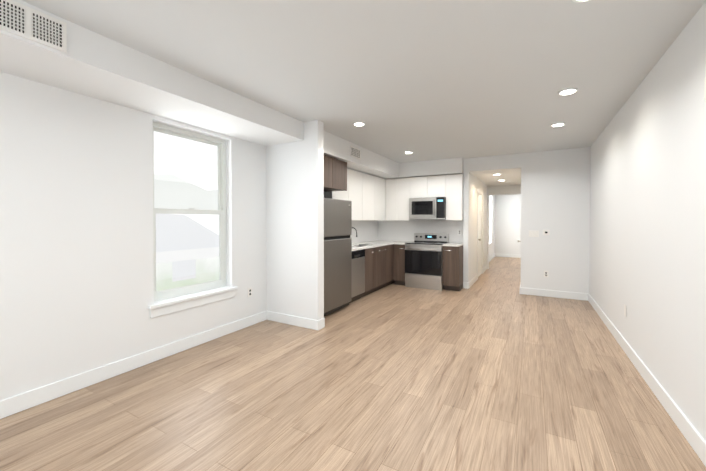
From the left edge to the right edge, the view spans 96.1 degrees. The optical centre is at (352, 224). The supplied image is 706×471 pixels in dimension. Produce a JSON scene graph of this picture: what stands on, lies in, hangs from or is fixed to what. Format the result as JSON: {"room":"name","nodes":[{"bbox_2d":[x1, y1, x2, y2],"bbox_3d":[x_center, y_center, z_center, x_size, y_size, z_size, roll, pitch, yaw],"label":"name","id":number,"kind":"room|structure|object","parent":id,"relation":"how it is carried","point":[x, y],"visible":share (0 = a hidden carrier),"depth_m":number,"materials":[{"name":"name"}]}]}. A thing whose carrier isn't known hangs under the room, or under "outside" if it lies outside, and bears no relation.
{"room":"kitchen","nodes":[
{"label":"kitchen","id":0,"kind":"room"},
{"bbox_2d":[0,72,266,400],"bbox_3d":[-1.542,0.013,4.043,0.200,2.650,8.800,0,1,29],"label":"wall","id":1,"kind":"structure","parent":0,"point":[76,244],"depth_m":2.64,"materials":[{"name":"paint"}]},
{"bbox_2d":[0,311,266,418],"bbox_3d":[-2.406,1.294,2.305,0.016,0.125,4.900,0,1,29],"label":"baseboard","id":2,"kind":"structure","parent":1,"relation":"attached to","point":[12,405],"depth_m":2.79,"materials":[{"name":"white paint"}]},
{"bbox_2d":[153,122,225,300],"bbox_3d":[-1.834,-0.127,3.569,0.077,1.820,0.930,0,1,29],"label":"window","id":3,"kind":"structure","parent":1,"relation":"in","point":[220,144],"depth_m":3.62,"materials":[{"name":"white plastic"}]},
{"bbox_2d":[148,286,237,317],"bbox_3d":[-1.750,0.844,3.532,0.150,0.129,1.050,0,1,29],"label":"window sill","id":4,"kind":"structure","parent":1,"relation":"attached to","point":[171,305],"depth_m":3.42,"materials":[{"name":"white paint"}]},
{"bbox_2d":[248,287,251,296],"bbox_3d":[-1.354,0.897,4.173,0.007,0.120,0.075,0,1,29],"label":"outlet","id":5,"kind":"object","parent":1,"relation":"attached to","point":[249,292],"visible":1,"depth_m":4.17,"materials":[{"name":"white plastic"}]},
{"bbox_2d":[324,168,347,199],"bbox_3d":[-0.364,-0.537,5.568,0.346,0.920,0.537,0,1,29],"label":"upper cabinet","id":6,"kind":"object","parent":1,"relation":"attached to","point":[341,195],"depth_m":5.42,"materials":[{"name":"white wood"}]},
{"bbox_2d":[348,169,363,219],"bbox_3d":[-0.099,-0.542,6.037,0.346,0.920,0.540,0,1,29],"label":"upper cabinet","id":7,"kind":"object","parent":1,"relation":"attached to","point":[355,179],"depth_m":5.98,"materials":[{"name":"white wood"}]},
{"bbox_2d":[350,220,378,243],"bbox_3d":[-0.018,0.160,6.539,0.007,0.484,2.557,0,1,29],"label":"backsplash","id":8,"kind":"structure","parent":1,"relation":"attached to","point":[367,230],"depth_m":7.05,"materials":[{"name":"white tile"}]},
{"bbox_2d":[364,173,375,219],"bbox_3d":[0.166,-0.547,6.507,0.346,0.920,0.540,0,1,29],"label":"upper cabinet","id":9,"kind":"object","parent":1,"relation":"attached to","point":[364,193],"depth_m":6.46,"materials":[{"name":"white wood"}]},
{"bbox_2d":[376,177,385,219],"bbox_3d":[0.442,-0.552,6.998,0.346,0.920,0.586,0,1,29],"label":"upper cabinet","id":10,"kind":"object","parent":1,"relation":"attached to","point":[380,182],"depth_m":6.93,"materials":[{"name":"white wood"}]},
{"bbox_2d":[379,220,462,242],"bbox_3d":[1.491,0.154,7.151,1.974,0.484,0.009,0,1,29],"label":"backsplash","id":11,"kind":"structure","parent":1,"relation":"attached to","point":[387,230],"depth_m":7.19,"materials":[{"name":"white tile"}]},
{"bbox_2d":[266,120,323,319],"bbox_3d":[-0.795,0.011,4.271,0.880,2.650,0.130,0,1,29],"label":"wall","id":12,"kind":"structure","parent":0,"point":[295,224],"depth_m":4.16,"materials":[{"name":"paint"}]},
{"bbox_2d":[267,311,324,329],"bbox_3d":[-0.785,1.274,4.269,0.880,0.125,0.146,0,1,29],"label":"baseboard","id":13,"kind":"structure","parent":12,"relation":"attached to","point":[297,321],"depth_m":4.16,"materials":[{"name":"white paint"}]},
{"bbox_2d":[324,155,346,191],"bbox_3d":[-0.582,-0.763,4.883,0.636,0.455,0.860,0,1,29],"label":"upper cabinet","id":14,"kind":"object","parent":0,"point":[335,174],"visible":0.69,"depth_m":4.80,"materials":[{"name":"brown wood"}]},
{"bbox_2d":[0,257,705,470],"bbox_3d":[1.853,1.371,5.703,4.500,0.100,15.400,0,1,29],"label":"floor","id":15,"kind":"structure","parent":0,"point":[491,368],"depth_m":2.42,"materials":[{"name":"brown wood"}]},
{"bbox_2d":[324,198,351,315],"bbox_3d":[-0.534,0.472,4.869,0.701,1.715,0.860,0,1,29],"label":"fridge","id":16,"kind":"object","parent":15,"relation":"on","point":[337,255],"visible":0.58,"depth_m":4.70,"materials":[{"name":"grey metal"}]},
{"bbox_2d":[349,249,364,302],"bbox_3d":[-0.187,0.886,5.520,0.600,0.875,0.602,0,1,29],"label":"dishwasher","id":17,"kind":"object","parent":15,"relation":"on","point":[358,273],"visible":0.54,"depth_m":5.43,"materials":[{"name":"silver metal"}]},
{"bbox_2d":[361,256,372,296],"bbox_3d":[0.035,0.985,5.995,0.636,0.668,0.310,0,1,29],"label":"base cabinet","id":18,"kind":"object","parent":15,"relation":"on","point":[368,259],"depth_m":5.82,"materials":[{"name":"brown wood"}]},
{"bbox_2d":[363,245,388,287],"bbox_3d":[0.358,0.874,6.566,0.636,0.878,0.306,0,1,29],"label":"base cabinet","id":19,"kind":"object","parent":15,"relation":"on","point":[383,251],"depth_m":6.37,"materials":[{"name":"brown wood"}]},
{"bbox_2d":[373,256,380,291],"bbox_3d":[0.197,0.982,6.282,0.636,0.668,0.349,0,1,29],"label":"base cabinet","id":20,"kind":"object","parent":15,"relation":"on","point":[378,268],"depth_m":6.12,"materials":[{"name":"brown wood"}]},
{"bbox_2d":[389,244,392,284],"bbox_3d":[0.507,0.871,6.831,0.636,0.878,0.303,0,1,29],"label":"base cabinet","id":21,"kind":"object","parent":15,"relation":"on","point":[390,246],"depth_m":6.73,"materials":[{"name":"brown wood"}]},
{"bbox_2d":[352,240,398,250],"bbox_3d":[0.267,0.520,6.381,0.657,0.230,2.554,0,1,29],"label":"countertop","id":22,"kind":"structure","parent":21,"relation":"on","point":[365,245],"depth_m":6.44,"materials":[{"name":"stone"}]},
{"bbox_2d":[394,241,412,244],"bbox_3d":[1.140,0.413,6.990,0.259,0.030,0.634,0,1,29],"label":"countertop","id":23,"kind":"structure","parent":21,"relation":"on","point":[400,242],"depth_m":6.89,"materials":[{"name":"stone"}]},
{"bbox_2d":[393,244,404,285],"bbox_3d":[1.127,0.869,6.993,0.280,0.878,0.649,0,1,29],"label":"base cabinet","id":24,"kind":"object","parent":15,"relation":"on","point":[399,264],"visible":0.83,"depth_m":6.75,"materials":[{"name":"brown wood"}]},
{"bbox_2d":[405,233,448,290],"bbox_3d":[1.560,0.756,6.694,0.762,1.110,0.725,0,1,29],"label":"stove","id":25,"kind":"object","parent":15,"relation":"on","point":[423,259],"visible":1,"depth_m":6.46,"materials":[{"name":"silver metal"}]},
{"bbox_2d":[442,245,462,290],"bbox_3d":[2.054,0.875,6.471,0.317,0.878,0.649,0,1,29],"label":"base cabinet","id":26,"kind":"object","parent":15,"relation":"on","point":[452,269],"visible":0.94,"depth_m":6.23,"materials":[{"name":"brown wood"}]},
{"bbox_2d":[442,243,462,246],"bbox_3d":[2.058,0.419,6.473,0.317,0.030,0.632,0,1,29],"label":"countertop","id":27,"kind":"structure","parent":26,"relation":"on","point":[448,244],"depth_m":6.31,"materials":[{"name":"stone"}]},
{"bbox_2d":[21,0,705,162],"bbox_3d":[1.853,-1.388,5.674,4.500,0.120,15.400,0,1,29],"label":"ceiling","id":28,"kind":"structure","parent":0,"point":[424,80],"depth_m":2.47,"materials":[{"name":"paint"}]},
{"bbox_2d":[0,0,303,145],"bbox_3d":[-2.125,-1.177,2.121,0.660,0.230,4.900,0,1,29],"label":"soffit beam","id":29,"kind":"structure","parent":28,"relation":"attached to","point":[89,63],"depth_m":2.51,"materials":[{"name":"paint"}]},
{"bbox_2d":[0,0,66,52],"bbox_3d":[-1.893,-1.172,1.850,0.010,0.185,0.345,0,1,29],"label":"air vent","id":30,"kind":"object","parent":29,"relation":"attached to","point":[23,21],"visible":1,"depth_m":1.86,"materials":[{"name":"white plastic"}]},
{"bbox_2d":[353,122,364,125],"bbox_3d":[0.079,-1.306,4.138,0.164,0.014,0.164,0,1,29],"label":"recessed light","id":31,"kind":"object","parent":28,"relation":"in","point":[358,123],"visible":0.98,"depth_m":4.10,"materials":[{"name":"white paint"}]},
{"bbox_2d":[324,131,399,178],"bbox_3d":[0.026,-1.176,5.919,0.680,0.310,3.570,0,1,29],"label":"soffit","id":32,"kind":"structure","parent":28,"relation":"attached to","point":[369,162],"depth_m":5.57,"materials":[{"name":"paint"}]},
{"bbox_2d":[350,146,360,159],"bbox_3d":[0.043,-1.179,5.244,0.010,0.170,0.330,0,1,29],"label":"air vent","id":33,"kind":"object","parent":32,"relation":"attached to","point":[355,152],"visible":1,"depth_m":5.23,"materials":[{"name":"white plastic"}]},
{"bbox_2d":[399,157,463,177],"bbox_3d":[1.690,-1.185,6.824,1.329,0.310,0.360,0,1,29],"label":"soffit beam","id":34,"kind":"structure","parent":28,"relation":"attached to","point":[450,166],"depth_m":6.64,"materials":[{"name":"paint"}]},
{"bbox_2d":[550,122,564,126],"bbox_3d":[2.691,-1.307,4.169,0.164,0.014,0.164,0,1,29],"label":"recessed light","id":35,"kind":"object","parent":28,"relation":"in","point":[557,124],"visible":0.98,"depth_m":4.14,"materials":[{"name":"white paint"}]},
{"bbox_2d":[558,87,577,95],"bbox_3d":[2.101,-1.296,3.102,0.164,0.014,0.164,0,1,29],"label":"recessed light","id":36,"kind":"object","parent":28,"relation":"in","point":[567,91],"visible":0.96,"depth_m":3.08,"materials":[{"name":"white paint"}]},
{"bbox_2d":[572,0,590,2],"bbox_3d":[1.304,-1.282,1.749,0.164,0.014,0.164,0,1,29],"label":"recessed light","id":37,"kind":"object","parent":28,"relation":"in","point":[579,1],"visible":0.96,"depth_m":1.82,"materials":[{"name":"white paint"}]},
{"bbox_2d":[463,158,486,281],"bbox_3d":[3.089,-0.026,7.862,0.100,2.650,3.200,0,1,29],"label":"wall","id":38,"kind":"structure","parent":0,"point":[473,184],"depth_m":6.76,"materials":[{"name":"paint"}]},
{"bbox_2d":[463,264,487,288],"bbox_3d":[3.067,1.237,7.820,0.116,0.125,3.116,0,1,29],"label":"baseboard","id":39,"kind":"structure","parent":38,"relation":"attached to","point":[467,285],"depth_m":6.82,"materials":[{"name":"white paint"}]},
{"bbox_2d":[478,194,481,276],"bbox_3d":[3.135,0.278,7.908,0.038,2.032,0.814,0,1,29],"label":"hall door","id":40,"kind":"structure","parent":38,"relation":"in","point":[479,234],"depth_m":7.93,"materials":[{"name":"white paint"}]},
{"bbox_2d":[477,190,482,273],"bbox_3d":[3.168,0.247,7.888,0.015,2.105,0.950,0,1,29],"label":"door frame","id":41,"kind":"structure","parent":38,"relation":"attached to","point":[479,192],"depth_m":7.67,"materials":[{"name":"white paint"}]},
{"bbox_2d":[489,195,494,257],"bbox_3d":[4.605,-0.057,10.909,0.210,2.650,3.600,0,1,29],"label":"wall","id":42,"kind":"structure","parent":0,"point":[491,197],"depth_m":11.43,"materials":[{"name":"paint"}]},
{"bbox_2d":[469,153,520,185],"bbox_3d":[3.517,-1.212,7.551,0.940,0.270,3.100,0,1,29],"label":"ceiling","id":43,"kind":"structure","parent":0,"point":[485,169],"depth_m":6.37,"materials":[{"name":"paint"}]},
{"bbox_2d":[487,184,520,268],"bbox_3d":[4.303,-0.037,8.957,0.940,2.650,0.100,0,1,29],"label":"wall","id":44,"kind":"structure","parent":0,"point":[504,190],"depth_m":9.02,"materials":[{"name":"paint"}]},
{"bbox_2d":[495,194,520,254],"bbox_3d":[6.451,-0.066,11.821,2.110,2.650,0.200,0,1,29],"label":"wall","id":45,"kind":"structure","parent":0,"point":[504,224],"depth_m":12.03,"materials":[{"name":"paint"}]},
{"bbox_2d":[495,253,520,257],"bbox_3d":[6.399,1.197,11.738,2.074,0.125,0.019,0,1,29],"label":"baseboard","id":46,"kind":"structure","parent":45,"relation":"attached to","point":[504,255],"depth_m":12.02,"materials":[{"name":"white paint"}]},
{"bbox_2d":[521,153,528,287],"bbox_3d":[4.003,-0.020,7.346,0.120,2.650,3.200,0,1,29],"label":"wall","id":47,"kind":"structure","parent":0,"point":[524,156],"depth_m":5.95,"materials":[{"name":"paint"}]},
{"bbox_2d":[529,147,589,292],"bbox_3d":[3.718,-0.004,5.739,0.900,2.650,0.120,0,1,29],"label":"wall","id":48,"kind":"structure","parent":0,"point":[555,192],"depth_m":5.67,"materials":[{"name":"paint"}]},
{"bbox_2d":[529,231,538,236],"bbox_3d":[3.345,0.180,5.875,0.160,0.120,0.011,0,1,29],"label":"switch plate","id":49,"kind":"object","parent":48,"relation":"attached to","point":[533,233],"visible":1,"depth_m":5.87,"materials":[{"name":"white plastic"}]},
{"bbox_2d":[544,271,548,276],"bbox_3d":[3.523,0.911,5.785,0.075,0.120,0.007,0,1,29],"label":"outlet","id":50,"kind":"object","parent":48,"relation":"attached to","point":[546,273],"visible":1,"depth_m":5.78,"materials":[{"name":"white plastic"}]},
{"bbox_2d":[543,230,549,234],"bbox_3d":[3.517,0.151,5.771,0.110,0.100,0.023,0,1,29],"label":"thermostat","id":51,"kind":"object","parent":48,"relation":"attached to","point":[546,232],"visible":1,"depth_m":5.76,"materials":[{"name":"white plastic"}]},
{"bbox_2d":[519,287,587,300],"bbox_3d":[3.606,1.259,5.739,1.050,0.125,0.019,0,1,29],"label":"baseboard","id":52,"kind":"structure","parent":48,"relation":"attached to","point":[556,294],"depth_m":5.71,"materials":[{"name":"white paint"}]},
{"bbox_2d":[589,2,705,440],"bbox_3d":[3.726,0.007,4.633,0.200,2.650,15.400,0,1,29],"label":"wall","id":53,"kind":"structure","parent":0,"point":[647,262],"depth_m":2.44,"materials":[{"name":"paint"}]},
{"bbox_2d":[588,293,705,466],"bbox_3d":[3.631,1.269,4.699,0.016,0.125,15.000,0,1,29],"label":"baseboard","id":54,"kind":"structure","parent":53,"relation":"attached to","point":[691,434],"depth_m":2.38,"materials":[{"name":"white paint"}]},
{"bbox_2d":[704,77,705,99],"bbox_3d":[1.953,-0.765,1.716,0.030,0.125,0.190,0,1,29],"label":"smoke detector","id":55,"kind":"object","parent":53,"relation":"attached to","point":[705,88],"visible":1,"depth_m":1.78,"materials":[{"name":"white plastic"}]},
{"bbox_3d":[1.531,-0.019,7.247,2.010,2.650,0.200,0,1,29],"label":"wall","id":56,"kind":"structure","parent":0,"visible":0},
{"bbox_2d":[386,178,397,219],"bbox_3d":[0.943,-0.554,7.256,0.268,0.920,0.346,0,1,29],"label":"upper cabinet","id":57,"kind":"object","parent":56,"relation":"attached to","point":[391,184],"depth_m":7.10,"materials":[{"name":"white wood"}]},
{"bbox_2d":[398,178,410,219],"bbox_3d":[1.192,-0.553,7.116,0.303,0.920,0.346,0,1,29],"label":"upper cabinet","id":58,"kind":"object","parent":56,"relation":"attached to","point":[400,192],"depth_m":6.96,"materials":[{"name":"white wood"}]},
{"bbox_2d":[410,177,425,197],"bbox_3d":[1.490,-0.788,6.945,0.382,0.447,0.346,0,1,29],"label":"upper cabinet","id":59,"kind":"object","parent":56,"relation":"attached to","point":[417,186],"depth_m":6.80,"materials":[{"name":"white wood"}]},
{"bbox_2d":[426,175,445,197],"bbox_3d":[1.824,-0.786,6.758,0.383,0.447,0.346,0,1,29],"label":"upper cabinet","id":60,"kind":"object","parent":56,"relation":"attached to","point":[435,185],"depth_m":6.61,"materials":[{"name":"white wood"}]},
{"bbox_2d":[409,197,445,219],"bbox_3d":[1.624,-0.327,6.798,0.756,0.455,0.462,0,1,29],"label":"microwave","id":61,"kind":"object","parent":60,"relation":"attached to","point":[433,208],"visible":0.98,"depth_m":6.62,"materials":[{"name":"silver metal"}]},
{"bbox_2d":[446,174,463,219],"bbox_3d":[2.129,-0.548,6.588,0.317,0.920,0.346,0,1,29],"label":"upper cabinet","id":62,"kind":"object","parent":56,"relation":"attached to","point":[454,183],"depth_m":6.43,"materials":[{"name":"white wood"}]},
{"label":"outside","id":63,"kind":"structure","parent":0,"visible":0},
{"bbox_2d":[154,131,218,290],"bbox_3d":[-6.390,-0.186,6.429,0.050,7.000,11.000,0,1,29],"label":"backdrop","id":64,"kind":"structure","parent":63,"point":[178,152],"depth_m":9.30,"materials":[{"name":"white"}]},
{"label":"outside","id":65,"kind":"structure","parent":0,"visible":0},
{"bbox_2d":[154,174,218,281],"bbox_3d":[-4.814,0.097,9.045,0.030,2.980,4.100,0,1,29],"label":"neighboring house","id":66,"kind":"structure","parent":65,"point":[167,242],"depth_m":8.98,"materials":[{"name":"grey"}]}
]}

